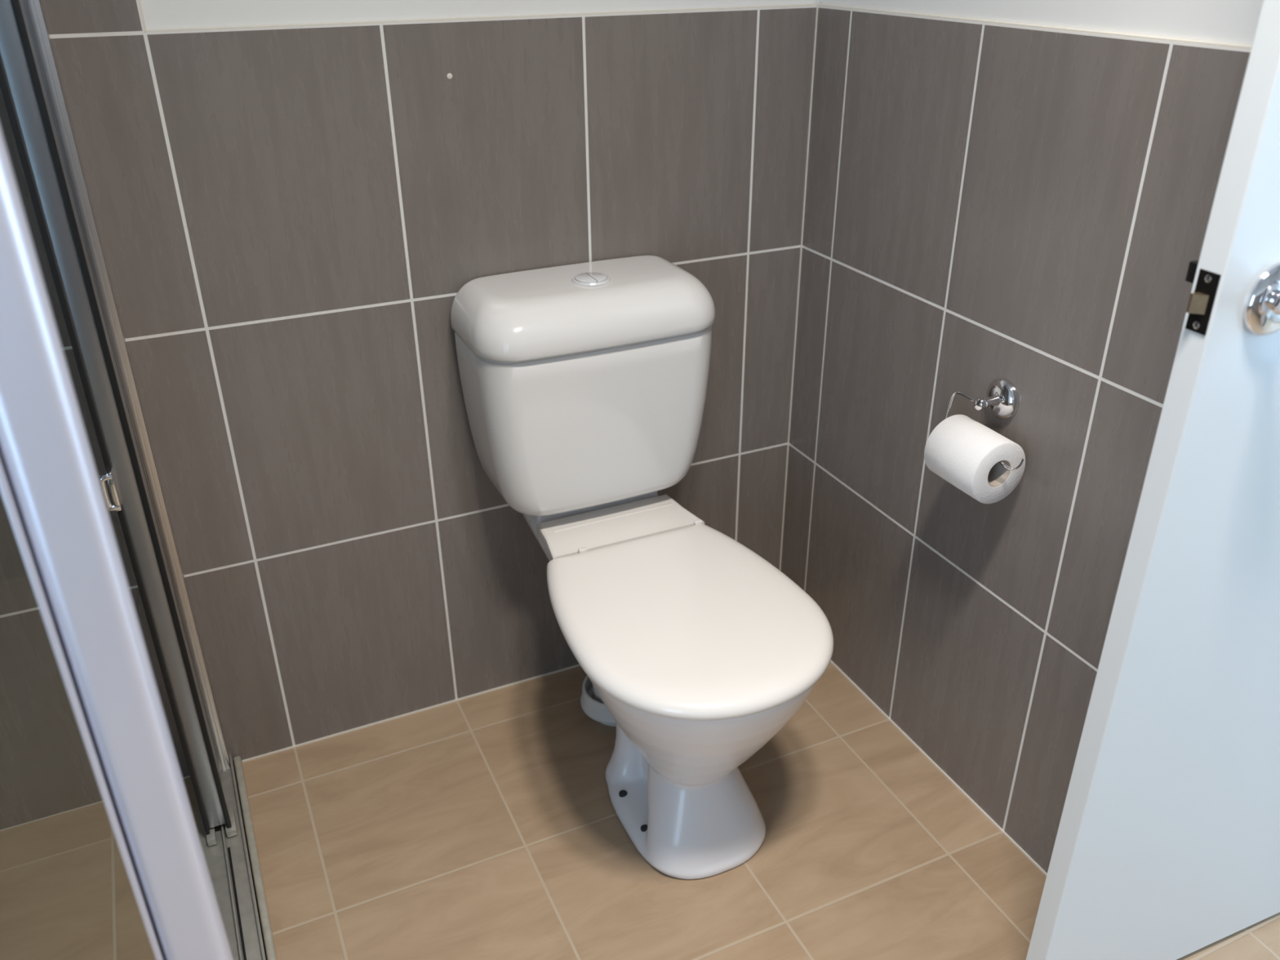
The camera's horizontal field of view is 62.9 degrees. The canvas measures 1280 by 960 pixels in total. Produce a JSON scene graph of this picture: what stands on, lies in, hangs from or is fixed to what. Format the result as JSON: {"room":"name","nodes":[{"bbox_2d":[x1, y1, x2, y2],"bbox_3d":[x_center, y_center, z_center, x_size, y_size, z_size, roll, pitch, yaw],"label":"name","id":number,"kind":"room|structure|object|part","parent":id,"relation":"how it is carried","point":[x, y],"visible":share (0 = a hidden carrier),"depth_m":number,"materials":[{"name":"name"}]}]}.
{"room":"bathroom","nodes":[
{"label":"bathroom","id":0,"kind":"room"},
{"bbox_2d":[0,0,819,831],"bbox_3d":[-0.640,-0.605,1.363,2.200,2.400,0.100,-12,30,-22],"label":"wall","id":1,"kind":"structure","parent":0,"point":[293,202],"depth_m":1.63,"materials":[{"name":"grey tile"}]},
{"bbox_2d":[446,73,452,79],"bbox_3d":[-0.274,-0.581,1.504,0.008,0.008,0.002,-12,30,-22],"label":"wall speck","id":2,"kind":"structure","parent":1,"relation":"attached to","point":[449,76],"depth_m":1.50},
{"bbox_2d":[242,660,1047,875],"bbox_3d":[-0.014,0.575,1.687,1.101,0.003,0.901,-12,30,-22],"label":"trim","id":3,"kind":"structure","parent":1,"relation":"attached to","point":[990,819],"depth_m":1.91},
{"bbox_2d":[778,5,817,570],"bbox_3d":[0.292,-0.247,1.975,0.003,1.184,0.003,-12,30,-22],"label":"trim","id":4,"kind":"structure","parent":1,"relation":"attached to","point":[816,15],"depth_m":1.90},
{"bbox_2d":[0,662,1279,959],"bbox_3d":[0.733,0.892,1.186,3.960,0.100,2.800,-12,30,-22],"label":"floor","id":5,"kind":"structure","parent":0,"point":[486,826],"depth_m":1.64,"materials":[{"name":"beige tile"}]},
{"bbox_2d":[0,0,276,959],"bbox_3d":[-0.924,-0.086,0.864,0.891,1.950,0.900,-12,30,-22],"label":"shower door","id":6,"kind":"structure","parent":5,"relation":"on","point":[196,898],"depth_m":0.82,"materials":[{"name":"metal"}]},
{"bbox_3d":[-0.691,0.014,1.361,0.019,0.056,0.022,-12,30,-22],"label":"handle","id":7,"kind":"part","parent":6,"relation":"part of","materials":[{"name":"silver metal"}]},
{"bbox_3d":[-0.519,0.680,1.477,0.012,0.018,0.899,-12,30,-22],"label":"drip rail","id":8,"kind":"part","parent":6,"relation":"part of","materials":[{"name":"silver metal"}]},
{"bbox_2d":[450,255,833,879],"bbox_3d":[0.021,0.149,1.618,0.399,0.819,0.673,-12,30,-22],"label":"toilet","id":9,"kind":"object","parent":5,"relation":"on","point":[584,384],"visible":1,"depth_m":1.60,"materials":[{"name":"white glazed ceramic"},{"name":"white plastic"},{"name":"white pvc"}]},
{"bbox_3d":[-0.081,-0.274,1.638,0.399,0.074,0.198,-12,30,-22],"label":"cistern lid","id":10,"kind":"part","parent":9,"relation":"part of","materials":[{"name":"white ceramic"}]},
{"bbox_3d":[0.073,0.196,1.523,0.370,0.028,0.437,-12,30,-22],"label":"seat lid","id":11,"kind":"part","parent":9,"relation":"part of","materials":[{"name":"white plastic"}]},
{"bbox_2d":[780,0,1263,873],"bbox_3d":[0.521,-0.607,1.352,0.100,2.400,0.908,-12,30,-22],"label":"wall","id":12,"kind":"structure","parent":0,"point":[1022,193],"depth_m":1.51,"materials":[{"name":"grey tile"}]},
{"bbox_2d":[945,377,1023,470],"bbox_3d":[0.502,-0.084,1.463,0.062,0.090,0.149,-12,30,-22],"label":"toilet roll holder","id":13,"kind":"object","parent":12,"relation":"attached to","point":[1002,398],"visible":0.86,"depth_m":1.47,"materials":[{"name":"silver metal"}]},
{"bbox_2d":[924,414,1025,503],"bbox_3d":[0.474,-0.030,1.484,0.095,0.095,0.105,-12,30,-22],"label":"toilet roll","id":14,"kind":"object","parent":13,"relation":"hanging from","point":[966,453],"visible":0.99,"depth_m":1.45,"materials":[{"name":"white tissue paper"},{"name":"cardboard"}]},
{"bbox_3d":[0.491,-0.110,1.478,0.042,0.022,0.022,-12,30,-22],"label":"post","id":15,"kind":"part","parent":13,"relation":"part of","materials":[{"name":"silver metal"}]},
{"bbox_3d":[1.012,-0.482,1.109,0.760,2.400,0.016,-12,30,-22],"label":"wall","id":16,"kind":"structure","parent":0,"visible":0},
{"bbox_2d":[1026,0,1279,959],"bbox_3d":[0.878,-0.252,1.049,0.830,2.031,0.104,-12,30,-22],"label":"door","id":17,"kind":"structure","parent":16,"relation":"in","point":[1166,846],"depth_m":1.14,"materials":[{"name":"paint"}]},
{"bbox_3d":[0.501,-0.158,0.930,0.003,0.056,0.021,-11,30,-20],"label":"latch plate","id":18,"kind":"part","parent":17,"relation":"part of","materials":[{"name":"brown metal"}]},
{"bbox_3d":[0.584,-0.149,0.915,0.054,0.054,0.049,-12,30,-22],"label":"knob","id":19,"kind":"part","parent":17,"relation":"part of","materials":[{"name":"silver metal"}]}
]}

